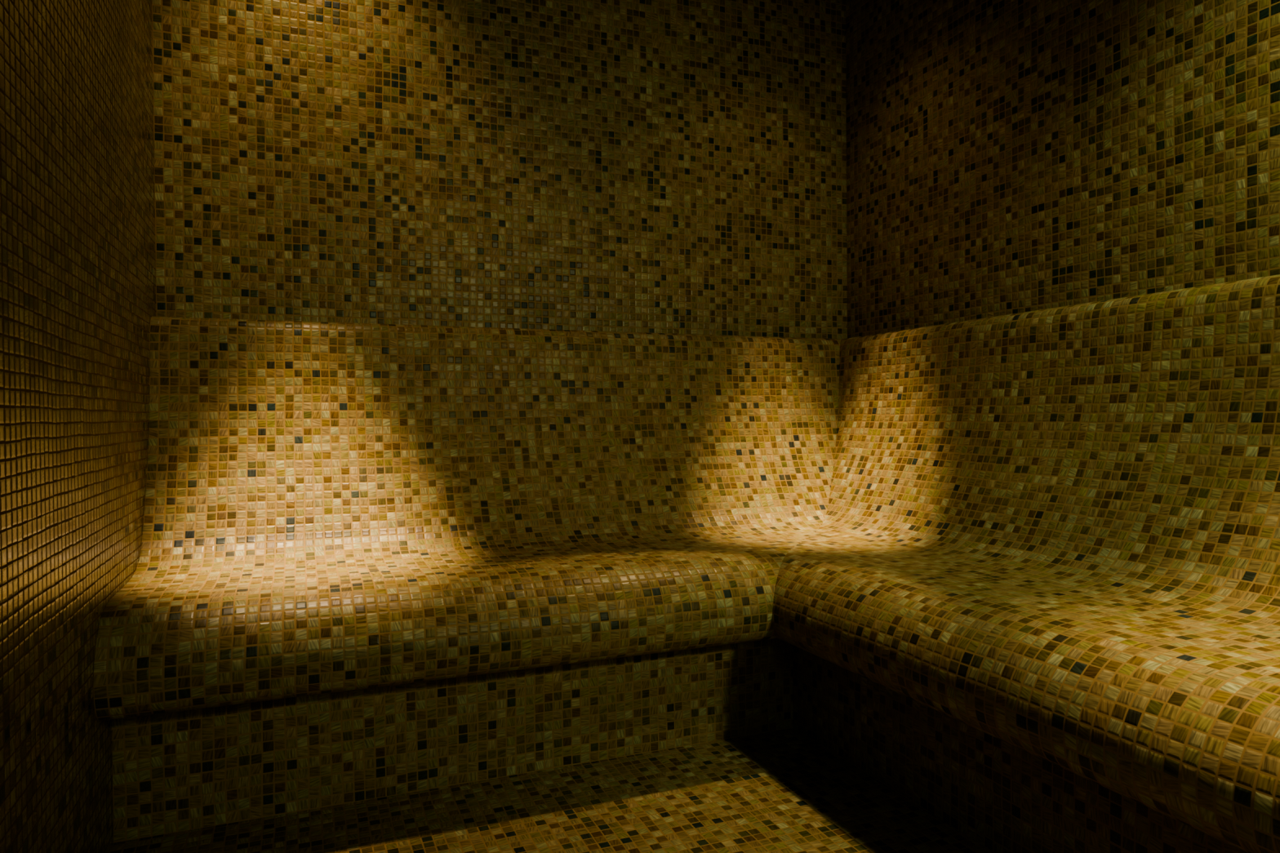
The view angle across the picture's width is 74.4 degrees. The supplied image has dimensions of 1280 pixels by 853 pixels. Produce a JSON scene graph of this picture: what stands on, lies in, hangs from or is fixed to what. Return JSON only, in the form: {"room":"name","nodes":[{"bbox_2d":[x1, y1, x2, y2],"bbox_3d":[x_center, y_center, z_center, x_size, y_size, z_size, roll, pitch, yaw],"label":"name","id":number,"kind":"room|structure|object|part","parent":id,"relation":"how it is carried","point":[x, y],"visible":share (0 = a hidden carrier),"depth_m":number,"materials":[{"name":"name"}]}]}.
{"room":"spa","nodes":[
{"label":"spa","id":0,"kind":"room"},
{"bbox_2d":[0,0,156,852],"bbox_3d":[-0.580,-0.441,0.344,0.080,2.620,4.280,-1,1,-22],"label":"wall","id":1,"kind":"structure","parent":0,"point":[77,253],"depth_m":1.43,"materials":[{"name":"tile"}]},
{"bbox_2d":[151,0,847,338],"bbox_3d":[-0.294,-0.471,2.811,2.301,2.620,0.080,-1,1,-22],"label":"wall","id":2,"kind":"structure","parent":0,"point":[676,166],"depth_m":2.71,"materials":[{"name":"tile"}]},
{"bbox_2d":[109,728,992,852],"bbox_3d":[0.533,0.896,0.806,2.301,0.080,4.280,-1,1,-22],"label":"floor","id":3,"kind":"structure","parent":0,"point":[781,791],"depth_m":1.84,"materials":[{"name":"tile"}]},
{"bbox_2d":[93,274,1279,852],"bbox_3d":[0.528,0.280,0.798,2.298,1.152,4.275,-1,1,-22],"label":"bench","id":4,"kind":"object","parent":3,"relation":"on","point":[1019,573],"visible":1,"depth_m":2.03,"materials":[{"name":"tile"}]},
{"bbox_3d":[-0.195,0.419,2.213,2.016,0.291,0.546,-1,1,-22],"label":"seat","id":5,"kind":"part","parent":4,"relation":"part of","materials":[{"name":"tile"}]},
{"bbox_3d":[-0.256,0.014,2.568,2.178,0.513,0.162,-1,1,-22],"label":"backrest","id":6,"kind":"part","parent":4,"relation":"part of","materials":[{"name":"tile"}]},
{"bbox_3d":[1.132,0.424,0.891,0.546,0.291,3.993,-1,1,-22],"label":"seat","id":7,"kind":"part","parent":4,"relation":"part of","materials":[{"name":"tile"}]},
{"bbox_3d":[1.427,0.018,1.095,0.162,0.513,4.155,-1,1,-22],"label":"backrest","id":8,"kind":"part","parent":4,"relation":"part of","materials":[{"name":"tile"}]},
{"bbox_2d":[845,0,1279,337],"bbox_3d":[1.627,-0.468,1.237,0.080,2.620,4.280,-1,1,-22],"label":"wall","id":9,"kind":"structure","parent":0,"point":[1004,157],"depth_m":2.32,"materials":[{"name":"tile"}]}
]}

